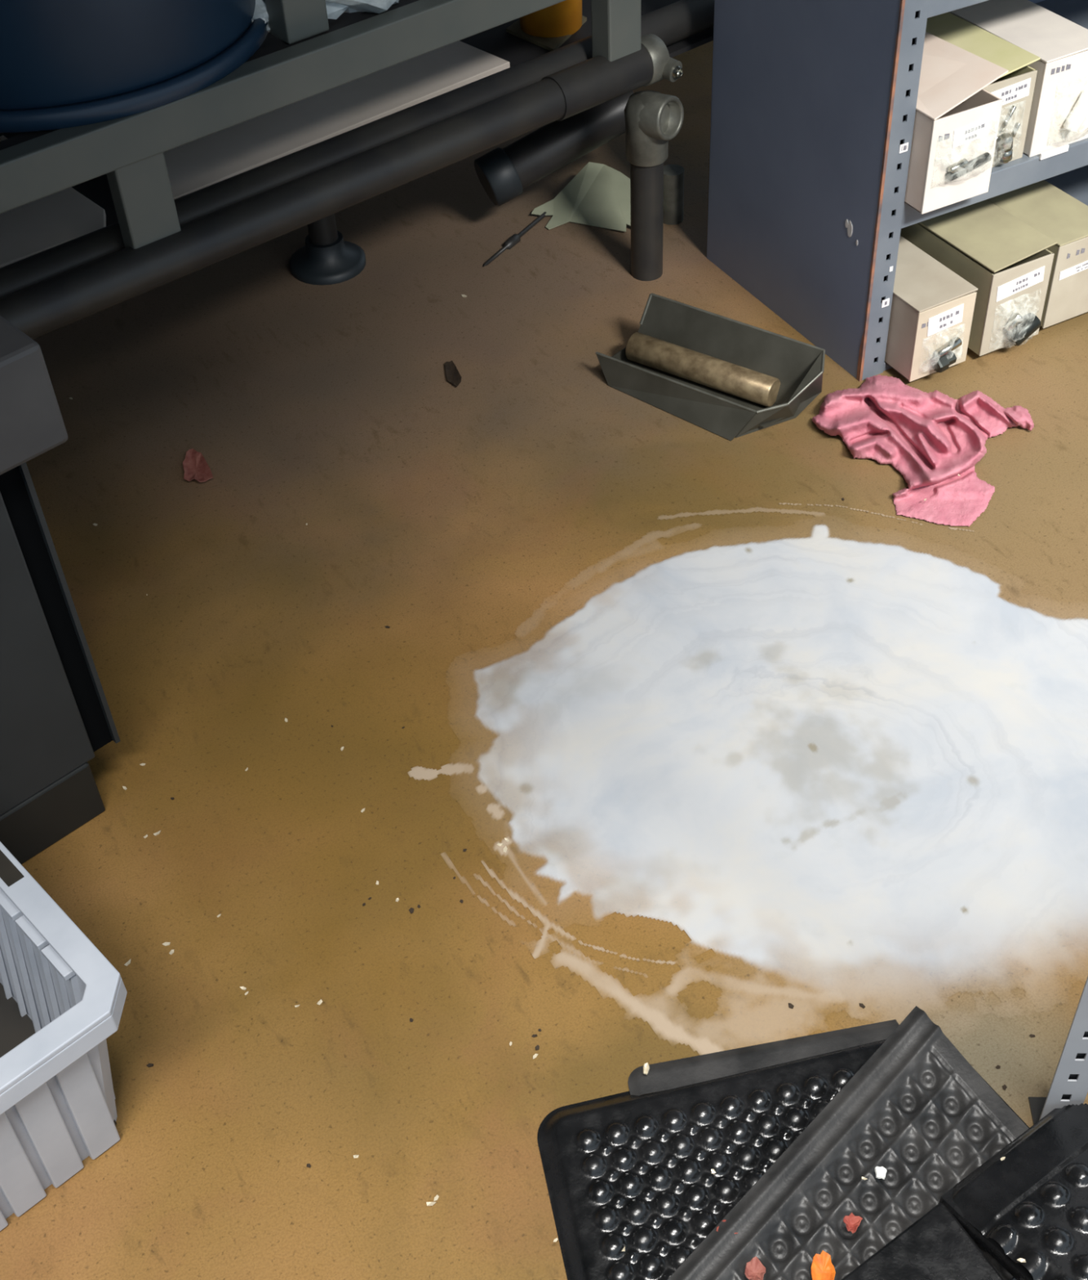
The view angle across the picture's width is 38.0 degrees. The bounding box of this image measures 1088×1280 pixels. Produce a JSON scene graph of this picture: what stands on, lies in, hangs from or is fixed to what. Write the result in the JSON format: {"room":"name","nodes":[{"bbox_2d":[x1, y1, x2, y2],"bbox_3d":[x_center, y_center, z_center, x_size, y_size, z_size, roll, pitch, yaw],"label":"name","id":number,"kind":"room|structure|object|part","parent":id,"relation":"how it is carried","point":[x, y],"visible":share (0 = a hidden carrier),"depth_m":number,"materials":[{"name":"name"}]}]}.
{"room":"workshop storage room","nodes":[
{"label":"workshop storage room","id":0,"kind":"room"},
{"bbox_2d":[0,40,1087,1279],"bbox_3d":[-0.004,-0.430,2.687,7.000,0.100,6.400,-22,47,-18],"label":"floor","id":1,"kind":"structure","parent":0,"point":[442,514],"depth_m":2.17,"materials":[{"name":"concrete"}]},
{"bbox_2d":[0,315,119,864],"bbox_3d":[-0.921,0.109,1.636,0.938,0.660,0.300,-35,52,-28],"label":"base cabinet","id":2,"kind":"object","parent":1,"relation":"on","point":[55,711],"visible":1,"depth_m":1.79,"materials":[{"name":"black metal"}]},
{"bbox_3d":[-0.610,-0.091,1.846,0.006,0.451,0.226,-35,52,-28],"label":"panel","id":3,"kind":"part","parent":2,"relation":"part of","materials":[{"name":"grey paint"}]},
{"bbox_2d":[0,841,127,1231],"bbox_3d":[-0.717,0.442,1.571,0.516,0.252,0.447,-35,52,-28],"label":"crate","id":4,"kind":"object","parent":1,"relation":"on","point":[61,999],"visible":1,"depth_m":1.55,"materials":[{"name":"grey plastic"}]},
{"bbox_2d":[124,959,130,965],"bbox_3d":[-0.476,0.369,1.811,0.005,0.002,0.010,19,48,22],"label":"chip","id":5,"kind":"object","parent":1,"relation":"on","point":[128,962],"visible":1,"depth_m":1.81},
{"bbox_2d":[146,1062,153,1066],"bbox_3d":[-0.427,0.461,1.714,0.008,0.002,0.005,-4,44,0],"label":"crumb","id":6,"kind":"object","parent":1,"relation":"on","point":[149,1064],"visible":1,"depth_m":1.71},
{"bbox_2d":[162,942,170,946],"bbox_3d":[-0.437,0.351,1.828,0.010,0.002,0.005,-5,44,-1],"label":"chip","id":7,"kind":"object","parent":1,"relation":"on","point":[165,944],"visible":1,"depth_m":1.83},
{"bbox_2d":[182,448,213,482],"bbox_3d":[-0.549,-0.270,2.475,0.046,0.010,0.092,-22,47,-18],"label":"scrap","id":8,"kind":"object","parent":1,"relation":"on","point":[195,466],"visible":1,"depth_m":2.48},
{"bbox_2d":[0,0,714,339],"bbox_3d":[-0.612,-1.196,2.302,2.700,1.590,1.058,-31,50,-26],"label":"metal frame","id":9,"kind":"object","parent":1,"relation":"on","point":[581,95],"visible":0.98,"depth_m":2.27,"materials":[{"name":"grey paint"}]},
{"bbox_2d":[0,135,106,268],"bbox_3d":[-0.879,-0.618,2.336,0.368,0.012,0.384,-31,50,-26],"label":"board","id":10,"kind":"object","parent":9,"relation":"on","point":[48,222],"visible":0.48,"depth_m":2.31,"materials":[{"name":"grey wood"}]},
{"bbox_2d":[0,0,268,133],"bbox_3d":[-0.686,-1.154,1.912,0.572,0.875,0.572,-22,47,-18],"label":"drum","id":11,"kind":"object","parent":9,"relation":"on","point":[64,64],"visible":0.91,"depth_m":2.00,"materials":[{"name":"blue plastic"}]},
{"bbox_3d":[-0.539,-0.592,2.127,0.074,0.131,0.034,-31,50,-26],"label":"post","id":12,"kind":"part","parent":9,"relation":"part of","materials":[{"name":"grey metal"}]},
{"bbox_2d":[251,0,270,32],"bbox_3d":[-0.410,-0.875,2.199,0.094,0.053,0.086,-4,44,-1],"label":"plastic bag","id":13,"kind":"object","parent":9,"relation":"on","point":[260,11],"visible":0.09,"depth_m":2.17,"materials":[{"name":"white plastic"}]},
{"bbox_3d":[-0.577,-0.494,2.151,1.970,0.064,0.064,-31,50,-26],"label":"pipe rail","id":14,"kind":"part","parent":9,"relation":"part of","materials":[{"name":"black metal"}]},
{"bbox_3d":[-0.360,-1.187,1.872,0.068,0.950,0.050,-31,50,-26],"label":"post","id":15,"kind":"part","parent":9,"relation":"part of","materials":[{"name":"grey metal"}]},
{"bbox_3d":[-0.405,-0.816,2.788,0.051,0.352,0.051,-22,47,-18],"label":"leg","id":16,"kind":"part","parent":9,"relation":"part of","materials":[{"name":"black metal"}]},
{"bbox_2d":[163,40,510,199],"bbox_3d":[-0.403,-0.879,2.578,0.654,0.012,0.300,-32,51,-26],"label":"board","id":17,"kind":"object","parent":9,"relation":"on","point":[205,162],"visible":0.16,"depth_m":2.52,"materials":[{"name":"grey wood"}]},
{"bbox_2d":[324,0,399,19],"bbox_3d":[-0.280,-0.950,2.235,0.253,0.099,0.158,-22,47,-18],"label":"plastic bag","id":18,"kind":"object","parent":9,"relation":"on","point":[335,8],"visible":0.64,"depth_m":2.21,"materials":[{"name":"white plastic"}]},
{"bbox_2d":[506,15,586,51],"bbox_3d":[0.010,-1.069,2.754,0.118,0.006,0.172,21,49,23],"label":"board","id":19,"kind":"object","parent":9,"relation":"on","point":[550,44],"visible":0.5,"depth_m":2.71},
{"bbox_2d":[520,0,582,37],"bbox_3d":[0.009,-1.130,2.691,0.112,0.180,0.112,-22,47,-18],"label":"jug","id":20,"kind":"object","parent":19,"relation":"on","point":[564,18],"visible":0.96,"depth_m":2.70,"materials":[{"name":"plastic"}]},
{"bbox_3d":[0.091,-1.342,2.140,0.068,1.138,0.046,-31,50,-26],"label":"post","id":21,"kind":"part","parent":9,"relation":"part of","materials":[{"name":"grey metal"}]},
{"bbox_3d":[0.178,-0.767,2.737,0.057,0.300,0.057,-22,47,-18],"label":"leg","id":22,"kind":"part","parent":9,"relation":"part of","materials":[{"name":"grey metal"}]},
{"bbox_3d":[0.238,-0.827,2.940,0.044,0.100,0.044,-22,47,-18],"label":"leg","id":23,"kind":"part","parent":9,"relation":"part of","materials":[{"name":"grey metal"}]},
{"bbox_2d":[408,907,413,913],"bbox_3d":[-0.154,0.316,1.847,0.006,0.002,0.008,-24,47,-20],"label":"crumb","id":24,"kind":"object","parent":1,"relation":"on","point":[411,909],"visible":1,"depth_m":1.85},
{"bbox_2d":[426,1201,435,1205],"bbox_3d":[-0.113,0.565,1.585,0.010,0.002,0.005,-8,44,-5],"label":"chip","id":25,"kind":"object","parent":1,"relation":"on","point":[428,1203],"visible":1,"depth_m":1.58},
{"bbox_2d":[444,360,462,386],"bbox_3d":[-0.153,-0.441,2.631,0.025,0.006,0.079,-14,45,-11],"label":"dry leaf","id":26,"kind":"object","parent":1,"relation":"on","point":[453,376],"visible":1,"depth_m":2.63,"materials":[{"name":"brown plant"}]},
{"bbox_2d":[483,212,546,266],"bbox_3d":[-0.053,-0.744,2.937,0.018,0.018,0.210,24,50,25],"label":"brush","id":27,"kind":"object","parent":1,"relation":"on","point":[515,238],"visible":1,"depth_m":2.93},
{"bbox_2d":[531,162,631,231],"bbox_3d":[0.106,-0.835,2.983,0.248,0.058,0.167,8,45,12],"label":"rag","id":28,"kind":"object","parent":1,"relation":"on","point":[598,195],"visible":0.86,"depth_m":2.99,"materials":[{"name":"fabric"}]},
{"bbox_2d":[595,293,825,440],"bbox_3d":[0.258,-0.429,2.519,0.365,0.107,0.157,25,50,26],"label":"trough","id":29,"kind":"object","parent":1,"relation":"on","point":[798,366],"visible":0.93,"depth_m":2.52,"materials":[{"name":"grey metal"}]},
{"bbox_2d":[625,332,780,407],"bbox_3d":[0.255,-0.437,2.551,0.263,0.047,0.047,24,50,26],"label":"roller","id":30,"kind":"object","parent":29,"relation":"in","point":[753,386],"visible":1,"depth_m":2.53,"materials":[{"name":"brown metal"}]},
{"bbox_2d":[407,502,1087,1054],"bbox_3d":[0.409,0.115,2.019,1.112,0.002,1.006,-22,47,-18],"label":"liquid spill","id":31,"kind":"object","parent":1,"relation":"on","point":[846,761],"visible":1,"depth_m":1.98,"materials":[{"name":"white liquid"}]},
{"bbox_2d":[788,1003,794,1008],"bbox_3d":[0.270,0.400,1.731,0.007,0.002,0.006,15,47,18],"label":"crumb","id":32,"kind":"object","parent":31,"relation":"on","point":[790,1005],"visible":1,"depth_m":1.73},
{"bbox_2d":[627,1018,899,1095],"bbox_3d":[0.236,0.444,1.683,0.301,0.005,0.036,-9,44,-6],"label":"rubber mat","id":33,"kind":"object","parent":1,"relation":"on","point":[670,1074],"visible":0.95,"depth_m":1.68,"materials":[{"name":"black rubber"}]},
{"bbox_2d":[643,1062,649,1074],"bbox_3d":[0.108,0.453,1.670,0.007,0.003,0.015,0,44,4],"label":"chip","id":34,"kind":"object","parent":33,"relation":"on","point":[646,1067],"visible":1,"depth_m":1.67,"materials":[{"name":"white"}]},
{"bbox_2d":[537,1039,1016,1279],"bbox_3d":[0.231,0.569,1.545,0.439,0.020,0.360,-11,44,-8],"label":"rubber mat","id":35,"kind":"object","parent":1,"relation":"on","point":[633,1172],"visible":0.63,"depth_m":1.60,"materials":[{"name":"black rubber"}]},
{"bbox_2d":[666,1005,1087,1279],"bbox_3d":[0.440,0.545,1.480,0.650,0.113,0.478,-22,47,-18],"label":"rubber mat","id":36,"kind":"object","parent":1,"relation":"on","point":[947,1206],"visible":0.99,"depth_m":1.53,"materials":[{"name":"black rubber"}]},
{"bbox_2d":[744,1256,765,1279],"bbox_3d":[0.198,0.591,1.482,0.021,0.010,0.023,-22,47,-18],"label":"dry leaf","id":37,"kind":"object","parent":36,"relation":"on","point":[755,1269],"visible":1,"depth_m":1.49,"materials":[{"name":"pink plant"}]},
{"bbox_2d":[811,1250,835,1279],"bbox_3d":[0.258,0.586,1.463,0.023,0.007,0.043,11,46,15],"label":"dry leaf","id":38,"kind":"object","parent":36,"relation":"on","point":[822,1267],"visible":1,"depth_m":1.47,"materials":[{"name":"orange plant"}]},
{"bbox_2d":[843,1212,862,1233],"bbox_3d":[0.290,0.551,1.496,0.016,0.009,0.018,24,50,26],"label":"dry leaf","id":39,"kind":"object","parent":36,"relation":"on","point":[852,1221],"visible":1,"depth_m":1.50,"materials":[{"name":"red plant"}]},
{"bbox_2d":[875,1166,887,1178],"bbox_3d":[0.328,0.518,1.537,0.012,0.004,0.013,0,44,3],"label":"chip","id":40,"kind":"object","parent":36,"relation":"on","point":[881,1171],"visible":1,"depth_m":1.54,"materials":[{"name":"white"}]},
{"bbox_2d":[1017,1257,1026,1262],"bbox_3d":[0.430,0.559,1.426,0.008,0.002,0.004,3,44,7],"label":"chip","id":41,"kind":"object","parent":36,"relation":"on","point":[1021,1260],"visible":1,"depth_m":1.43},
{"bbox_2d":[706,0,1087,382],"bbox_3d":[0.773,-1.408,2.210,0.937,1.900,0.461,-22,47,-18],"label":"shelving unit","id":42,"kind":"object","parent":1,"relation":"on","point":[814,104],"visible":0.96,"depth_m":2.48,"materials":[{"name":"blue metal"}]},
{"bbox_3d":[0.363,-1.242,2.063,0.003,1.900,0.453,-22,47,-18],"label":"panel","id":43,"kind":"part","parent":42,"relation":"part of","materials":[{"name":"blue metal"}]},
{"bbox_3d":[0.665,-1.544,2.359,0.935,1.900,0.003,-22,47,-18],"label":"panel","id":44,"kind":"part","parent":42,"relation":"part of","materials":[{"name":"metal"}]},
{"bbox_2d":[904,31,1008,214],"bbox_3d":[0.518,-0.840,2.434,0.126,0.190,0.445,-22,47,-18],"label":"carton","id":45,"kind":"object","parent":42,"relation":"on","point":[957,121],"visible":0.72,"depth_m":2.31,"materials":[{"name":"cardboard"}]},
{"bbox_3d":[0.509,-0.901,2.390,0.126,0.043,0.421,-22,47,-18],"label":"lid","id":46,"kind":"part","parent":45,"relation":"part of","materials":[{"name":"beige cardboard"}]},
{"bbox_3d":[0.613,-0.708,2.322,0.125,0.146,0.004,-22,47,-18],"label":"panel","id":47,"kind":"part","parent":45,"relation":"part of","materials":[{"name":"white cardboard"}]},
{"bbox_2d":[964,124,985,141],"bbox_3d":[0.626,-0.738,2.300,0.036,0.018,0.001,-22,47,-18],"label":"print","id":48,"kind":"object","parent":45,"relation":"on","point":[973,132],"depth_m":2.30},
{"bbox_3d":[0.789,-1.159,2.450,0.839,0.044,0.453,-22,47,-18],"label":"shelf","id":49,"kind":"part","parent":42,"relation":"part of","materials":[{"name":"grey metal"}]},
{"bbox_2d":[925,12,1040,167],"bbox_3d":[0.607,-0.901,2.513,0.104,0.160,0.426,-22,47,-18],"label":"carton","id":50,"kind":"object","parent":42,"relation":"on","point":[1016,86],"visible":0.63,"depth_m":2.40,"materials":[{"name":"cardboard"}]},
{"bbox_3d":[0.598,-0.960,2.472,0.104,0.019,0.401,-22,47,-18],"label":"lid","id":51,"kind":"part","parent":50,"relation":"part of","materials":[{"name":"cardboard"}]},
{"bbox_3d":[0.696,-0.784,2.400,0.103,0.140,0.004,-22,47,-18],"label":"panel","id":52,"kind":"part","parent":50,"relation":"part of","materials":[{"name":"beige cardboard"}]},
{"bbox_2d":[1001,84,1026,102],"bbox_3d":[0.704,-0.818,2.369,0.048,0.018,0.001,-22,47,-18],"label":"label","id":53,"kind":"object","parent":50,"relation":"on","point":[1011,93],"depth_m":2.37,"materials":[{"name":"white paper"}]},
{"bbox_3d":[0.815,-0.729,2.862,0.839,0.016,0.453,-22,47,-18],"label":"shelf","id":54,"kind":"part","parent":42,"relation":"part of","materials":[{"name":"grey metal"}]},
{"bbox_3d":[0.803,-0.926,2.673,0.839,0.044,0.453,-22,47,-18],"label":"shelf","id":55,"kind":"part","parent":42,"relation":"part of","materials":[{"name":"grey metal"}]},
{"bbox_2d":[948,0,1087,157],"bbox_3d":[0.719,-0.938,2.546,0.124,0.156,0.434,-22,47,-18],"label":"carton","id":56,"kind":"object","parent":42,"relation":"on","point":[1059,115],"visible":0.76,"depth_m":2.43,"materials":[{"name":"beige cardboard"}]},
{"bbox_3d":[0.708,-1.002,2.505,0.124,0.005,0.401,-22,47,-18],"label":"lid","id":57,"kind":"part","parent":56,"relation":"part of","materials":[{"name":"beige cardboard"}]},
{"bbox_3d":[0.806,-0.828,2.431,0.123,0.150,0.004,-22,47,-18],"label":"panel","id":58,"kind":"part","parent":56,"relation":"part of","materials":[{"name":"white cardboard"}]},
{"bbox_2d":[812,374,1034,526],"bbox_3d":[0.562,-0.325,2.429,0.319,0.052,0.348,20,49,23],"label":"rag","id":59,"kind":"object","parent":1,"relation":"on","point":[932,438],"visible":1,"depth_m":2.43,"materials":[{"name":"pink fabric"}]},
{"bbox_2d":[884,235,977,382],"bbox_3d":[0.540,-0.598,2.635,0.114,0.135,0.449,-22,47,-18],"label":"carton","id":60,"kind":"object","parent":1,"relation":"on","point":[933,306],"visible":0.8,"depth_m":2.51,"materials":[{"name":"cardboard"}]},
{"bbox_3d":[0.531,-0.653,2.599,0.114,0.006,0.421,-22,47,-18],"label":"lid","id":61,"kind":"part","parent":60,"relation":"part of","materials":[{"name":"beige cardboard"}]},
{"bbox_3d":[0.633,-0.480,2.511,0.113,0.128,0.004,-22,47,-18],"label":"panel","id":62,"kind":"part","parent":60,"relation":"part of","materials":[{"name":"beige cardboard"}]},
{"bbox_2d":[939,311,959,328],"bbox_3d":[0.637,-0.504,2.488,0.038,0.022,0.001,-22,47,-18],"label":"label","id":63,"kind":"object","parent":60,"relation":"on","point":[948,319],"depth_m":2.49,"materials":[{"name":"white paper"}]},
{"bbox_2d":[900,200,1057,355],"bbox_3d":[0.668,-0.661,2.666,0.124,0.171,0.451,-22,47,-18],"label":"carton","id":64,"kind":"object","parent":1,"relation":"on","point":[1009,261],"visible":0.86,"depth_m":2.54,"materials":[{"name":"cardboard"}]},
{"bbox_3d":[0.658,-0.725,2.623,0.124,0.020,0.421,-22,47,-18],"label":"lid","id":65,"kind":"part","parent":64,"relation":"part of","materials":[{"name":"beige cardboard"}]},
{"bbox_3d":[0.760,-0.539,2.548,0.123,0.150,0.004,-22,47,-18],"label":"panel","id":66,"kind":"part","parent":64,"relation":"part of","materials":[{"name":"beige cardboard"}]},
{"bbox_2d":[1013,272,1039,292],"bbox_3d":[0.769,-0.570,2.521,0.052,0.020,0.001,-22,47,-18],"label":"label","id":67,"kind":"object","parent":64,"relation":"on","point":[1022,282],"depth_m":2.52,"materials":[{"name":"white paper"}]},
{"bbox_2d":[986,180,1087,328],"bbox_3d":[0.779,-0.720,2.729,0.120,0.158,0.422,-22,47,-18],"label":"carton","id":68,"kind":"object","parent":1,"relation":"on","point":[1042,206],"visible":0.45,"depth_m":2.60,"materials":[{"name":"cardboard"}]},
{"bbox_3d":[0.775,-0.775,2.676,0.120,0.005,0.421,-22,47,-18],"label":"lid","id":69,"kind":"part","parent":68,"relation":"part of","materials":[{"name":"beige cardboard"}]},
{"bbox_3d":[0.878,-0.594,2.596,0.119,0.152,0.004,-22,47,-18],"label":"panel","id":70,"kind":"part","parent":68,"relation":"part of","materials":[{"name":"beige cardboard"}]},
{"bbox_2d":[1028,976,1087,1124],"bbox_3d":[0.481,-0.177,0.984,0.040,1.850,0.041,0,44,4],"label":"upright","id":71,"kind":"object","parent":1,"relation":"on","point":[1069,1084],"visible":0.73,"depth_m":1.53,"materials":[{"name":"grey metal"}]},
{"bbox_3d":[0.521,0.488,1.623,0.040,0.003,0.041,0,44,4],"label":"foot plate","id":72,"kind":"part","parent":71,"relation":"part of","materials":[{"name":"grey metal"}]}
]}

